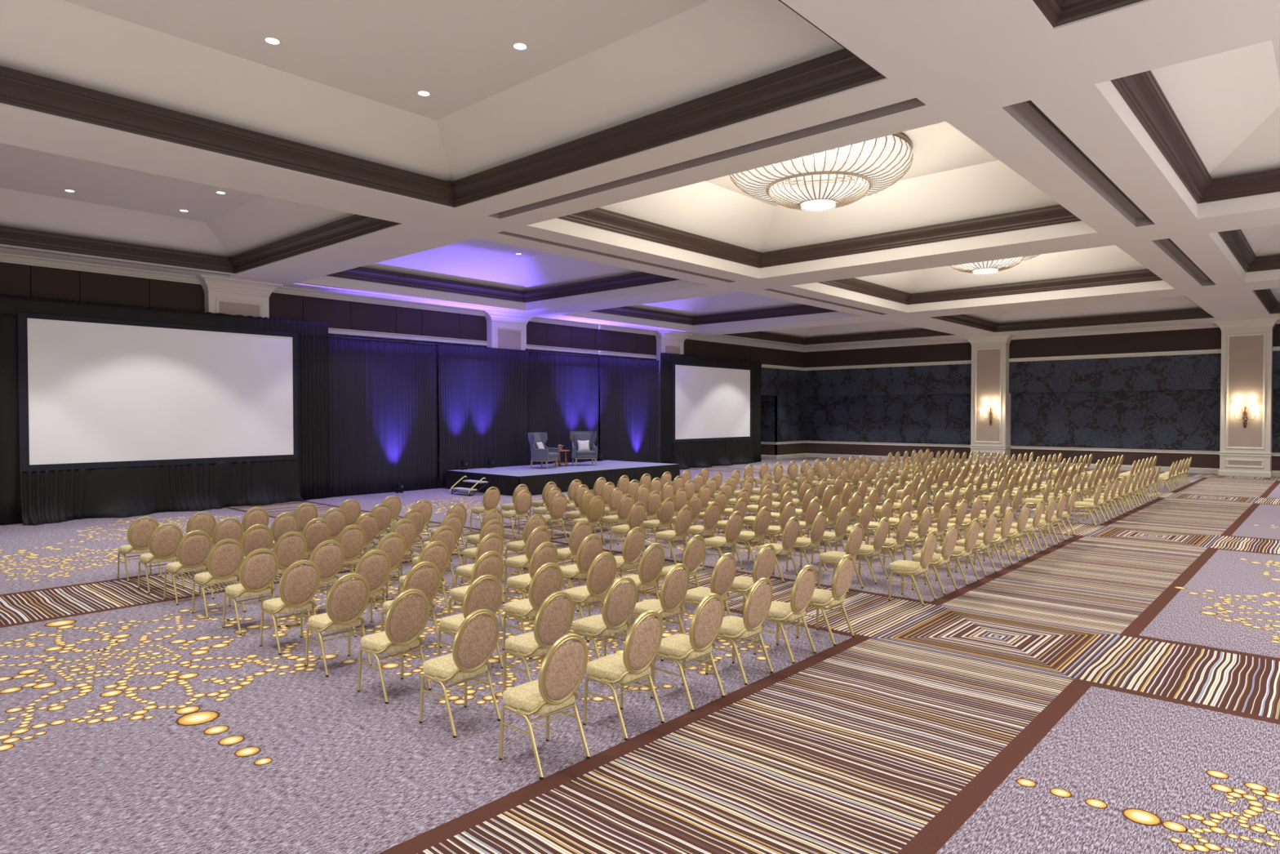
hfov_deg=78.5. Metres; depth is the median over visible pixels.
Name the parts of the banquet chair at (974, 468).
frame, backrest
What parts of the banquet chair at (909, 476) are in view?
frame, backrest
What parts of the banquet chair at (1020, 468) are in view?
frame, backrest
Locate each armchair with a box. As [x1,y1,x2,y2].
[528,431,559,468]
[569,431,598,465]
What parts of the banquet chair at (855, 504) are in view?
seat, frame, backrest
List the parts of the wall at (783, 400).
frieze panel, frieze panel, cornice, frieze panel, frieze panel, frieze panel, frieze panel, frieze panel, cornice, damask header panel, picture rail, frieze panel, frieze panel, frieze panel, damask panel, dado panel, frieze panel, frieze panel, frieze panel, picture rail, damask header panel, cornice, frieze panel, frieze panel, frieze panel, frieze panel, frieze panel, frieze panel, cornice, frieze panel, damask panel, dado panel, chair rail, baseboard moulding, damask header panel, picture rail, frieze panel, dado panel, damask panel, chair rail, baseboard moulding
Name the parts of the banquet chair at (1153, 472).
frame, backrest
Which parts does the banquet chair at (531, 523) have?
leg, seat, leg, frame, backrest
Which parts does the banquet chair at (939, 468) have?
frame, backrest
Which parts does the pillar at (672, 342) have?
panel moulding, fabric panel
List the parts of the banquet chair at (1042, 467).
frame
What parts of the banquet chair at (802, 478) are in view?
seat, frame, backrest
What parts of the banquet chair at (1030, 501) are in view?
seat, frame, backrest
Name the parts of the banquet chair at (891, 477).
seat, frame, backrest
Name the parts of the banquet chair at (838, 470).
seat, frame, backrest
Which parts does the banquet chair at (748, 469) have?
frame, backrest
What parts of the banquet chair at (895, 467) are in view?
frame, backrest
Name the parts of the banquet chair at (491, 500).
leg, seat, frame, backrest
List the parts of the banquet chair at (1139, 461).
frame, backrest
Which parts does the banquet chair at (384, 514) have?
backrest, frame, seat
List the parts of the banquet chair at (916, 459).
frame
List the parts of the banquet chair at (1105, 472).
frame, backrest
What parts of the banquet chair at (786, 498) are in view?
seat, frame, backrest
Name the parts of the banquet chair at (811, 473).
backrest, frame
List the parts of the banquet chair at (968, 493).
seat, frame, backrest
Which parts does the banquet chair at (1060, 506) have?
seat, leg, frame, leg, backrest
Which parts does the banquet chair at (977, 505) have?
seat, frame, backrest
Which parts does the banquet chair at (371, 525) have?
frame, backrest, seat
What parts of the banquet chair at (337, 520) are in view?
frame, backrest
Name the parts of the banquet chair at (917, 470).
frame, backrest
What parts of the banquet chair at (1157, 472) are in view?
frame, backrest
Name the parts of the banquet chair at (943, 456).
backrest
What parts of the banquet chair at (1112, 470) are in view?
frame, backrest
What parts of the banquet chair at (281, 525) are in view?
backrest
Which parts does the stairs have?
safety rail, frame, safety rail, frame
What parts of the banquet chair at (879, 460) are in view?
backrest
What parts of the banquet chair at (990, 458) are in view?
backrest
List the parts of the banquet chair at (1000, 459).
backrest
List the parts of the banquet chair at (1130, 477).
seat, leg, frame, leg, backrest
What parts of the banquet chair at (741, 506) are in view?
seat, frame, backrest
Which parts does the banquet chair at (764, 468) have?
seat, backrest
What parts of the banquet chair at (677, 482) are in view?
backrest, frame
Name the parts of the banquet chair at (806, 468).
frame, backrest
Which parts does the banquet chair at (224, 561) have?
leg, leg, seat, frame, backrest, leg, leg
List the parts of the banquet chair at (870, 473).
frame, backrest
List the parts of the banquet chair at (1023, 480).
frame, backrest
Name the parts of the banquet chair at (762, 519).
leg, leg, leg, seat, frame, backrest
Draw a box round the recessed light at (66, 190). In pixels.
[63,189,75,192]
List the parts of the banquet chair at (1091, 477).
seat, frame, backrest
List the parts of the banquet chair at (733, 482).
backrest, frame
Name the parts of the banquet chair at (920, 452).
backrest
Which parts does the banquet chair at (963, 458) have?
backrest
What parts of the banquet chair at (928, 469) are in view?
frame, backrest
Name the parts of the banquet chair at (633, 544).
seat, frame, backrest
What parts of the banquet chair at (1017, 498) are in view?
seat, frame, backrest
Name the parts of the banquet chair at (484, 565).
leg, seat, frame, backrest, leg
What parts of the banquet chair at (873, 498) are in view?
seat, frame, backrest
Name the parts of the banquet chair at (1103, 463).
backrest, frame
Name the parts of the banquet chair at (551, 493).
seat, frame, backrest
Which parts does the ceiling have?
crown moulding, crown moulding, crown moulding, crown moulding, crown moulding, crown moulding, crown moulding, crown moulding, crown moulding, slot blade, slot blade, crown moulding, crown moulding, crown moulding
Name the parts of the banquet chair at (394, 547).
leg, frame, backrest, seat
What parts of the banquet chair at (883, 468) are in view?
frame, backrest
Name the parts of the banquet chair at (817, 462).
backrest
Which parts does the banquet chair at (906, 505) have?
seat, frame, backrest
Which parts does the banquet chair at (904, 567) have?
leg, leg, seat, leg, frame, backrest, leg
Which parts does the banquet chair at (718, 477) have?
frame, backrest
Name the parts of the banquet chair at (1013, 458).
backrest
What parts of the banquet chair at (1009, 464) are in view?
frame, backrest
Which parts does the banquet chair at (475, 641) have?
leg, leg, seat, leg, frame, backrest, leg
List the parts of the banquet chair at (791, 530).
seat, leg, frame, backrest, leg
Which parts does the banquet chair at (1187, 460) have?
frame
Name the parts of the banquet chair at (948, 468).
frame, backrest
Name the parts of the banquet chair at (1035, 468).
backrest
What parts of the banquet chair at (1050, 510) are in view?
seat, leg, frame, leg, backrest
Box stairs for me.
[449,475,490,496]
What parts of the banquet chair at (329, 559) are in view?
frame, backrest, seat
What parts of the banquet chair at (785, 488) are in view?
seat, frame, backrest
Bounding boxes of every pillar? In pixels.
[195,274,283,318]
[484,309,537,458]
[654,330,692,463]
[963,334,1013,466]
[1211,317,1279,477]
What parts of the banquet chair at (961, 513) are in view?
seat, frame, backrest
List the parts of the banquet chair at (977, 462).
backrest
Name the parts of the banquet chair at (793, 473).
frame, backrest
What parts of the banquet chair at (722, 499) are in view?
seat, frame, backrest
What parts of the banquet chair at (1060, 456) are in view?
frame, backrest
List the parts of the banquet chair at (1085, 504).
leg, leg, seat, leg, frame, leg, backrest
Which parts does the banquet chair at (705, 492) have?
frame, backrest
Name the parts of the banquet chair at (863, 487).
frame, backrest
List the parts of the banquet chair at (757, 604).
leg, leg, leg, seat, frame, backrest, leg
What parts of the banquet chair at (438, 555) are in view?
leg, seat, frame, backrest, leg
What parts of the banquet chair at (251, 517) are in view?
backrest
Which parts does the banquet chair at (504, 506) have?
seat, frame, backrest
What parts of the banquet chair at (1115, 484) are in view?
seat, leg, frame, leg, backrest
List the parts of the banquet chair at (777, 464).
frame, backrest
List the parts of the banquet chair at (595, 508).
seat, frame, backrest, leg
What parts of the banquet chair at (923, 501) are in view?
seat, frame, backrest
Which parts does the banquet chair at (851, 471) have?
frame, backrest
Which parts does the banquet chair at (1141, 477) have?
leg, leg, frame, backrest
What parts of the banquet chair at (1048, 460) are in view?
frame, backrest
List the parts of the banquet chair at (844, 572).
leg, leg, leg, seat, frame, backrest, leg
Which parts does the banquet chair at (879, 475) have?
seat, frame, backrest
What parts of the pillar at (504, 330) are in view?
panel moulding, fabric panel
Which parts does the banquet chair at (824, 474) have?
seat, frame, backrest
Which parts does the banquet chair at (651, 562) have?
seat, frame, backrest, leg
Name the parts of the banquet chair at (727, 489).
backrest, frame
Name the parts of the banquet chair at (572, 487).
seat, frame, backrest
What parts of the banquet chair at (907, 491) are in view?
seat, frame, backrest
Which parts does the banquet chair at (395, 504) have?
frame, backrest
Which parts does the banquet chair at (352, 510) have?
frame, backrest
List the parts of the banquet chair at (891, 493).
seat, frame, backrest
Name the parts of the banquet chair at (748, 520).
seat, leg, frame, backrest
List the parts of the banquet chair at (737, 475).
backrest, frame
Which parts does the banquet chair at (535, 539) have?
leg, seat, leg, frame, backrest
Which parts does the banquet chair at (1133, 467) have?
seat, frame, backrest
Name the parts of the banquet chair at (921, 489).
seat, frame, backrest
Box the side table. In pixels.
[552,449,569,466]
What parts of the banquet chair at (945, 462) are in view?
backrest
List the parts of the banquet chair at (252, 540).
frame, backrest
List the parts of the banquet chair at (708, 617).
leg, leg, leg, seat, frame, backrest, leg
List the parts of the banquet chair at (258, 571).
leg, leg, seat, frame, backrest, leg, leg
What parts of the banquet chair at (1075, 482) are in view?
seat, frame, backrest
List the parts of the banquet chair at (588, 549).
leg, seat, frame, backrest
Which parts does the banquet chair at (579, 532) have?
leg, seat, frame, backrest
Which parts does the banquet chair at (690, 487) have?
backrest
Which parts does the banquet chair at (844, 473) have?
frame, backrest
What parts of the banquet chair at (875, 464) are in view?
frame, backrest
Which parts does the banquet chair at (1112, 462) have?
frame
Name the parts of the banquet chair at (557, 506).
seat, frame, backrest, leg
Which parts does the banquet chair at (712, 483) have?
frame, backrest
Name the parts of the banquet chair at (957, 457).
backrest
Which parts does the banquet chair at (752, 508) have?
seat, frame, backrest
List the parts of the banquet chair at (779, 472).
frame, backrest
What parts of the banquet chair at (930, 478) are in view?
frame, backrest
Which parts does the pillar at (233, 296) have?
fabric panel, panel moulding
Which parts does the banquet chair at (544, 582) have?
leg, seat, leg, frame, backrest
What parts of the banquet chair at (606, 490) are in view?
backrest, frame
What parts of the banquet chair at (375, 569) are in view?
leg, frame, backrest, seat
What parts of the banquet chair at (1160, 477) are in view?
seat, leg, frame, backrest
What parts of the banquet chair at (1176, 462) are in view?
seat, frame, backrest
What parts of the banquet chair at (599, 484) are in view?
frame, backrest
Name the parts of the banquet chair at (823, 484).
frame, backrest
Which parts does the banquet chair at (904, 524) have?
leg, leg, seat, leg, frame, leg, backrest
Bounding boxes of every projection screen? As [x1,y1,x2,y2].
[0,293,329,524]
[660,352,761,469]
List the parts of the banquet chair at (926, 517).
seat, leg, frame, backrest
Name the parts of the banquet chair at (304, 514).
backrest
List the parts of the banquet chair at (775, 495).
seat, frame, backrest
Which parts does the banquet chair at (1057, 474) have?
frame, backrest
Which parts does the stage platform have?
deck panel, deck panel, deck panel, deck panel, deck panel, deck panel, deck panel, deck panel, deck panel, deck panel, deck panel, deck panel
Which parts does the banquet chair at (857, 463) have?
backrest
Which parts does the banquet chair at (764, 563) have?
leg, leg, leg, seat, frame, backrest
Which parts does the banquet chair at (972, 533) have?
leg, seat, leg, frame, backrest, leg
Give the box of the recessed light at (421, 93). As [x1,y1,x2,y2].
[416,90,431,97]
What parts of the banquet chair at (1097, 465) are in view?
frame, backrest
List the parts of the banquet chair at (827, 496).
seat, frame, backrest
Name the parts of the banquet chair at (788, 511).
seat, leg, frame, backrest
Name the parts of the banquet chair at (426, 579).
leg, seat, frame, backrest, leg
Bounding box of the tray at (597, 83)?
[0,0,888,208]
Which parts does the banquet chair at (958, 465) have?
backrest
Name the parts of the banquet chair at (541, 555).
leg, seat, leg, frame, backrest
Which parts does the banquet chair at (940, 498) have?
seat, frame, backrest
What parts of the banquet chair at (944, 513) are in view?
seat, frame, backrest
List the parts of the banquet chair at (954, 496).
frame, backrest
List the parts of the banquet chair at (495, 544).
leg, seat, leg, frame, backrest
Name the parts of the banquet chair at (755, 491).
seat, frame, backrest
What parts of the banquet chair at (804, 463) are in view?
frame, backrest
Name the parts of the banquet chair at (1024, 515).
leg, seat, leg, frame, leg, backrest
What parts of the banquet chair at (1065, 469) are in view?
frame, backrest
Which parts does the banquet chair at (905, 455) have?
backrest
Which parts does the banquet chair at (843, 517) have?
leg, leg, seat, frame, leg, backrest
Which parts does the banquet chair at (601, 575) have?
leg, seat, leg, frame, backrest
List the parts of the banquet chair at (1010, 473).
frame, backrest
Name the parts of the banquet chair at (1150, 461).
backrest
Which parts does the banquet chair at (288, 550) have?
seat, frame, backrest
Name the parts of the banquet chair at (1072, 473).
backrest, frame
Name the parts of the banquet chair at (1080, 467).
backrest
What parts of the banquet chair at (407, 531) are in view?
leg, frame, backrest, seat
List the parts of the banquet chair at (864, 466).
backrest, frame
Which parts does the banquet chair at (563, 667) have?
leg, leg, seat, leg, frame, backrest, leg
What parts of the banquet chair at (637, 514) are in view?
leg, seat, frame, backrest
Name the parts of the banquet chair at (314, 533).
seat, backrest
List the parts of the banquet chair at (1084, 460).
backrest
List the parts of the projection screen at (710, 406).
frame, frame rail, frame rail, frame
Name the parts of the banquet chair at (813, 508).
seat, frame, backrest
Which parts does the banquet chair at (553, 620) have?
leg, leg, seat, frame, backrest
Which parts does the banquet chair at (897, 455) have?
backrest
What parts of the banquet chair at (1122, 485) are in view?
seat, leg, frame, leg, backrest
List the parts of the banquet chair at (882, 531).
leg, leg, seat, frame, backrest, leg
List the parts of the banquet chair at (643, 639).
leg, leg, seat, leg, frame, backrest, leg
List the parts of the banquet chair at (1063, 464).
frame, backrest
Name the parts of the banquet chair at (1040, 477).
seat, frame, backrest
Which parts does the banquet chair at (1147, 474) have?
frame, backrest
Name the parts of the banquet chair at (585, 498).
leg, seat, frame, backrest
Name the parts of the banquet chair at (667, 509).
leg, seat, frame, backrest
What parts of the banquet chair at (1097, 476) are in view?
seat, frame, backrest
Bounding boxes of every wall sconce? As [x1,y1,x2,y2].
[979,400,999,425]
[1231,398,1258,427]
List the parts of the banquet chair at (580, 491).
seat, frame, backrest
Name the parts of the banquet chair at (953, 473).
seat, frame, backrest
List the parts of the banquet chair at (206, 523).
frame, backrest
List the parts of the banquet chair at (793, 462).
frame, backrest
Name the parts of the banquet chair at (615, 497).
seat, frame, backrest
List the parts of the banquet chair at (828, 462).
backrest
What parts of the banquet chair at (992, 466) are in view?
frame, backrest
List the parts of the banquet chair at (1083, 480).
seat, frame, backrest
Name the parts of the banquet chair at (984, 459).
frame, backrest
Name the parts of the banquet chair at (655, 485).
backrest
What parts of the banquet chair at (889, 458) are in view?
backrest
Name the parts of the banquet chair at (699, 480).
backrest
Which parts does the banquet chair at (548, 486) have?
seat, frame, backrest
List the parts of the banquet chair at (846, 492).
frame, backrest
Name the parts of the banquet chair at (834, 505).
seat, frame, backrest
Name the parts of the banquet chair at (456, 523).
seat, frame, backrest, leg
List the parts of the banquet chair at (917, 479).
seat, frame, backrest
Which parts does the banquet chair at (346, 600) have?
leg, leg, seat, frame, backrest, leg, leg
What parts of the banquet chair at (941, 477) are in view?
seat, frame, backrest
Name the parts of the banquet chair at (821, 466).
frame, backrest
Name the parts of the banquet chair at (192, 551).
leg, leg, seat, frame, backrest, leg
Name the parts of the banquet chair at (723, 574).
leg, seat, frame, backrest, leg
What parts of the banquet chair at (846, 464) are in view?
backrest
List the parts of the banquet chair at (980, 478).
seat, frame, backrest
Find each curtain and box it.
[0,314,22,524]
[297,320,329,500]
[328,335,437,497]
[435,341,528,488]
[525,348,599,465]
[597,354,658,462]
[660,352,672,463]
[751,369,761,462]
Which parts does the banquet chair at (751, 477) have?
seat, frame, backrest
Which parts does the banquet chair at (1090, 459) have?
frame, backrest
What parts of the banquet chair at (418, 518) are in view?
frame, backrest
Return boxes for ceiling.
[0,0,1279,348]
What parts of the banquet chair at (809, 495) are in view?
seat, frame, backrest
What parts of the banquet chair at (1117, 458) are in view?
backrest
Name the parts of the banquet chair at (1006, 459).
backrest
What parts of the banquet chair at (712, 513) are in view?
leg, seat, frame, backrest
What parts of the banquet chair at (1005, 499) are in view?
seat, frame, backrest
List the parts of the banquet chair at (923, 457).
frame, backrest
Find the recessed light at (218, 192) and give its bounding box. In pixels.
[215,191,226,194]
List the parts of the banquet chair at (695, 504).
seat, frame, backrest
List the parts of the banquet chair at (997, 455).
backrest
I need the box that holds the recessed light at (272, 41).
[262,36,281,45]
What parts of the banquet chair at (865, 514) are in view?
seat, frame, backrest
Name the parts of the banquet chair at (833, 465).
frame, backrest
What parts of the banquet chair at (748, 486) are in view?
seat, frame, backrest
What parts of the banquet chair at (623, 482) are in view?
backrest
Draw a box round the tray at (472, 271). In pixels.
[298,238,709,310]
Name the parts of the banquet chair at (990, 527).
leg, leg, seat, leg, frame, leg, backrest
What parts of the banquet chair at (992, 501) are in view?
seat, frame, backrest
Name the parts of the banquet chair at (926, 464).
frame, backrest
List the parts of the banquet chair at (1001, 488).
seat, frame, backrest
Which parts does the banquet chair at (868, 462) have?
backrest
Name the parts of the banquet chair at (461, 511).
frame, backrest, leg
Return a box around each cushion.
[536,441,544,448]
[548,452,558,456]
[576,449,595,454]
[577,440,590,450]
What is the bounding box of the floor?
[0,457,1279,853]
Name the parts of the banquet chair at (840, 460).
backrest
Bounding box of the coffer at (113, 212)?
[0,142,403,274]
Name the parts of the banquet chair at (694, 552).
leg, seat, frame, backrest, leg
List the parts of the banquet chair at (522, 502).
leg, seat, frame, backrest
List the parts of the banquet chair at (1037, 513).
leg, seat, leg, frame, leg, backrest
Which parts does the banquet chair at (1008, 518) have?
leg, leg, seat, leg, frame, leg, backrest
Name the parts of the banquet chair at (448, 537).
seat, frame, backrest, leg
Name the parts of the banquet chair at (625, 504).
leg, leg, seat, frame, backrest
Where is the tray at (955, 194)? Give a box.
[528,121,1097,278]
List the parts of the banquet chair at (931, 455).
backrest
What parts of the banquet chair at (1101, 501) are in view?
seat, leg, frame, leg, backrest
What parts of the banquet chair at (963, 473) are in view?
frame, backrest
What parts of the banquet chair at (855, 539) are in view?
leg, seat, leg, frame, backrest, leg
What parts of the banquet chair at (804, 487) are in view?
seat, frame, backrest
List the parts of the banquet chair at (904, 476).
seat, frame, backrest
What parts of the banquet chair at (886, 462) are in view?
backrest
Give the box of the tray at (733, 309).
[559,292,863,331]
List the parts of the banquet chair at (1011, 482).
frame, backrest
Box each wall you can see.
[0,253,806,484]
[804,320,1279,476]
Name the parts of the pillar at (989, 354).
plinth moulding, plinth panel, panel moulding, fabric panel, waist moulding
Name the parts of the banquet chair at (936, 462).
frame, backrest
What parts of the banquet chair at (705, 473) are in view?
backrest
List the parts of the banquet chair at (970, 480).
seat, frame, backrest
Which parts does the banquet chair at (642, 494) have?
frame, backrest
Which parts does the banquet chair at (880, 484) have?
frame, backrest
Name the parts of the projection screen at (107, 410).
frame, frame rail, frame rail, frame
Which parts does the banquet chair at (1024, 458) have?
backrest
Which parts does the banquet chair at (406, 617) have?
leg, leg, seat, frame, leg, backrest, leg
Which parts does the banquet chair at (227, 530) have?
frame, backrest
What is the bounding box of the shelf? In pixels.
[552,462,568,463]
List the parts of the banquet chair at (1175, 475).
frame, backrest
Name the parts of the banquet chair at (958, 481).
seat, frame, backrest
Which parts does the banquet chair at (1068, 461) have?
backrest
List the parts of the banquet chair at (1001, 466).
frame, backrest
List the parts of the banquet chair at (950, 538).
leg, seat, leg, frame, backrest, leg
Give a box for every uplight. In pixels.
[395,483,403,493]
[460,460,466,470]
[486,459,493,468]
[596,453,602,461]
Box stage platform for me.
[445,460,679,495]
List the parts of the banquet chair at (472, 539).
leg, seat, frame, backrest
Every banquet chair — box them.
[116,515,161,582]
[137,523,184,593]
[163,529,213,604]
[175,511,216,573]
[191,538,245,618]
[200,517,243,572]
[222,547,280,635]
[237,524,275,588]
[241,506,269,533]
[258,531,306,600]
[259,560,320,654]
[267,511,299,553]
[292,539,344,615]
[293,502,317,533]
[301,517,330,559]
[305,573,371,676]
[308,507,346,560]
[320,524,365,590]
[326,498,360,545]
[338,512,379,573]
[352,549,391,636]
[357,588,431,703]
[366,502,392,551]
[373,532,405,608]
[377,494,401,536]
[380,560,441,657]
[387,518,416,586]
[397,540,448,611]
[400,507,425,564]
[410,498,432,546]
[411,525,456,584]
[419,608,500,737]
[423,513,462,568]
[430,503,466,549]
[437,574,502,668]
[448,550,503,628]
[453,533,504,604]
[461,519,504,582]
[464,508,504,565]
[470,486,500,530]
[498,632,589,779]
[500,484,528,528]
[502,489,532,537]
[502,562,563,658]
[502,591,574,693]
[503,525,550,598]
[504,514,546,573]
[505,541,557,623]
[528,481,557,522]
[532,486,562,531]
[535,493,567,541]
[556,520,592,587]
[560,484,589,522]
[560,533,603,611]
[562,551,616,641]
[564,489,595,536]
[565,479,582,520]
[571,495,605,545]
[572,576,637,658]
[582,609,664,740]
[593,476,607,515]
[593,487,623,533]
[600,481,615,524]
[600,493,634,544]
[608,526,645,594]
[609,501,645,553]
[613,479,639,514]
[613,542,665,618]
[616,475,629,494]
[620,484,649,524]
[628,563,689,660]
[639,473,651,487]
[641,497,675,547]
[643,490,661,539]
[648,477,661,493]
[650,592,724,711]
[654,506,692,564]
[655,534,705,611]
[657,481,674,513]
[657,487,687,532]
[659,471,671,507]
[660,475,684,497]
[668,493,702,542]
[679,552,736,633]
[681,469,690,487]
[682,480,695,505]
[683,502,719,558]
[684,484,711,525]
[693,473,703,495]
[694,477,716,511]
[696,490,727,536]
[699,467,709,488]
[702,511,742,569]
[703,482,732,520]
[705,577,773,684]
[709,471,722,501]
[711,475,737,506]
[711,497,747,551]
[718,488,749,533]
[719,470,740,505]
[723,543,775,617]
[724,480,752,519]
[728,473,754,507]
[732,506,770,563]
[737,464,753,495]
[737,494,772,546]
[742,484,772,528]
[745,477,771,515]
[747,471,772,505]
[753,564,816,663]
[754,462,768,488]
[757,516,799,582]
[759,502,795,557]
[770,491,792,540]
[771,462,782,492]
[771,466,782,493]
[771,475,789,512]
[771,482,791,522]
[775,460,795,488]
[777,464,798,493]
[786,511,826,570]
[791,462,811,491]
[791,473,806,507]
[792,467,814,496]
[792,480,810,520]
[794,488,814,535]
[795,459,808,482]
[795,554,854,645]
[797,497,820,552]
[800,478,827,517]
[803,485,833,528]
[807,494,840,546]
[811,462,825,490]
[811,466,829,496]
[811,506,849,563]
[813,457,821,486]
[813,457,831,484]
[817,460,837,486]
[817,523,863,593]
[819,475,843,503]
[823,482,852,524]
[826,464,842,494]
[827,469,847,492]
[829,491,862,531]
[830,459,848,482]
[831,456,843,478]
[835,502,871,556]
[839,467,861,497]
[840,462,854,493]
[840,480,867,523]
[847,462,866,488]
[848,455,853,466]
[848,488,879,534]
[851,458,860,483]
[852,466,874,496]
[854,516,888,583]
[857,478,884,519]
[857,498,892,553]
[859,454,864,467]
[862,457,871,480]
[863,456,881,479]
[863,460,878,487]
[865,464,886,494]
[866,471,884,505]
[870,511,911,575]
[872,469,895,502]
[873,485,896,529]
[874,455,891,478]
[875,459,888,476]
[878,495,911,542]
[880,452,892,476]
[883,463,898,490]
[885,467,908,500]
[886,458,900,482]
[888,451,900,471]
[888,530,937,605]
[890,483,911,525]
[892,506,931,562]
[893,450,908,469]
[894,462,909,488]
[896,472,920,510]
[896,491,928,542]
[897,457,910,482]
[897,466,920,499]
[897,480,925,523]
[899,461,919,488]
[900,449,915,470]
[901,456,919,480]
[902,453,918,473]
[910,452,926,473]
[910,459,929,479]
[910,464,931,496]
[911,449,922,470]
[911,471,933,507]
[911,524,958,595]
[912,488,945,534]
[912,502,951,555]
[919,451,933,471]
[920,458,938,479]
[921,463,942,495]
[924,469,945,503]
[925,448,929,460]
[928,453,945,469]
[928,485,959,527]
[930,450,940,465]
[931,457,948,482]
[931,462,951,492]
[931,498,967,546]
[932,450,947,463]
[933,467,955,502]
[935,518,979,585]
[936,475,961,514]
[941,461,961,488]
[944,466,967,498]
[946,483,973,518]
[947,453,952,464]
[948,473,973,509]
[948,495,982,540]
[950,452,959,469]
[951,451,966,466]
[954,459,971,486]
[955,454,973,479]
[955,465,977,495]
[955,512,997,576]
[959,450,973,471]
[960,458,979,485]
[960,471,984,506]
[963,453,980,475]
[963,492,996,538]
[964,450,979,473]
[964,463,986,494]
[969,453,986,471]
[971,469,995,504]
[973,462,995,492]
[973,507,1013,568]
[976,452,993,476]
[978,477,1005,517]
[978,488,1009,533]
[982,467,1004,502]
[983,461,1004,489]
[984,455,1002,481]
[985,452,999,467]
[989,475,1015,506]
[991,451,1005,462]
[991,466,1013,492]
[991,503,1029,561]
[994,454,1008,479]
[994,459,1011,488]
[994,486,1022,527]
[1003,473,1026,511]
[1004,453,1022,477]
[1004,465,1022,488]
[1007,499,1043,555]
[1010,453,1015,475]
[1010,471,1035,506]
[1013,453,1026,475]
[1013,463,1030,493]
[1014,457,1032,482]
[1017,452,1033,475]
[1017,462,1038,491]
[1019,469,1044,504]
[1020,496,1056,548]
[1022,456,1039,481]
[1023,480,1051,518]
[1025,461,1045,491]
[1028,455,1044,480]
[1029,468,1052,497]
[1032,492,1066,542]
[1034,477,1061,511]
[1036,454,1051,478]
[1038,466,1061,495]
[1039,453,1056,479]
[1043,475,1070,513]
[1044,453,1062,477]
[1044,489,1076,537]
[1046,457,1066,486]
[1049,465,1067,492]
[1052,457,1071,479]
[1053,463,1075,488]
[1053,473,1079,511]
[1062,462,1082,484]
[1066,455,1082,481]
[1066,456,1076,482]
[1066,471,1087,508]
[1069,454,1087,476]
[1070,470,1094,501]
[1072,482,1102,526]
[1075,453,1092,477]
[1076,468,1101,501]
[1080,459,1100,479]
[1082,480,1111,522]
[1084,466,1108,498]
[1085,457,1105,484]
[1090,477,1118,518]
[1091,457,1110,484]
[1092,465,1115,494]
[1098,463,1120,493]
[1098,475,1125,515]
[1100,456,1115,477]
[1101,455,1119,478]
[1106,473,1132,511]
[1108,454,1123,479]
[1113,471,1139,509]
[1117,460,1136,487]
[1120,459,1140,480]
[1120,470,1144,506]
[1124,458,1144,485]
[1125,468,1150,503]
[1129,457,1148,482]
[1131,466,1155,501]
[1134,456,1152,480]
[1137,455,1156,479]
[1137,465,1160,498]
[1153,462,1174,492]
[1157,460,1177,490]
[1161,459,1182,488]
[1164,458,1185,487]
[1169,457,1188,485]
[1173,457,1191,484]
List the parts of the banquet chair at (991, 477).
seat, frame, backrest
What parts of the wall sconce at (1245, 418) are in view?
plate, lamp shade, lamp shade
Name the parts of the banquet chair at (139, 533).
leg, leg, seat, frame, backrest, leg, leg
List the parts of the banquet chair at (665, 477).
backrest, frame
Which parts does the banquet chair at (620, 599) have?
leg, leg, seat, leg, frame, backrest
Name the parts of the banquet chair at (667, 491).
backrest, frame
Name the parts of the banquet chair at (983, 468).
backrest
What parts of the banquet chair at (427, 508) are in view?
frame, backrest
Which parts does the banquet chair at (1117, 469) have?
frame, backrest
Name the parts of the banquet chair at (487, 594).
leg, seat, frame, backrest, leg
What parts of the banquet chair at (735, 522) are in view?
leg, leg, seat, frame, backrest, leg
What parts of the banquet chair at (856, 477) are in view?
frame, backrest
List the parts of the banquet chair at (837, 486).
frame, backrest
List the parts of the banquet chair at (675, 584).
leg, seat, frame, backrest, leg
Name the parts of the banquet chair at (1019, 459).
frame, backrest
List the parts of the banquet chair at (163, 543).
leg, leg, seat, frame, backrest, leg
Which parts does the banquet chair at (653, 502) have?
seat, frame, backrest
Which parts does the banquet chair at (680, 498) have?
frame, backrest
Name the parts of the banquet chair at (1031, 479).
seat, frame, backrest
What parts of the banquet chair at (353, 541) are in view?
frame, seat, backrest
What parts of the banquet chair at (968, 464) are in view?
backrest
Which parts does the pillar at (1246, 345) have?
plinth panel, plinth moulding, panel moulding, fabric panel, moulding, waist moulding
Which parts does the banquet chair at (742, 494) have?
seat, frame, backrest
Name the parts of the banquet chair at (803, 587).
leg, leg, leg, seat, frame, backrest, leg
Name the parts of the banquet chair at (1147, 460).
backrest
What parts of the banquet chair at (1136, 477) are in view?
seat, leg, frame, leg, backrest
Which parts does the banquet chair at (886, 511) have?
seat, leg, frame, backrest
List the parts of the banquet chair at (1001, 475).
seat, frame, backrest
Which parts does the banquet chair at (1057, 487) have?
seat, frame, backrest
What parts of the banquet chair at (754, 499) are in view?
seat, frame, backrest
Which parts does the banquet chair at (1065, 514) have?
seat, leg, frame, leg, backrest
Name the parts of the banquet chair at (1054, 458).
backrest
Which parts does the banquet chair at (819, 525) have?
leg, leg, leg, seat, frame, backrest, leg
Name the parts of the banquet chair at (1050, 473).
seat, frame, backrest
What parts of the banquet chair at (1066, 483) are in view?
seat, frame, backrest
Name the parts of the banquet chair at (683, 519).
leg, leg, seat, frame, backrest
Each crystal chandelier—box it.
[729,133,913,212]
[950,254,1039,275]
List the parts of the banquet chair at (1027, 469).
frame, backrest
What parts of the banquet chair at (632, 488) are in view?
frame, backrest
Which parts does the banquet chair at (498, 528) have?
leg, seat, frame, backrest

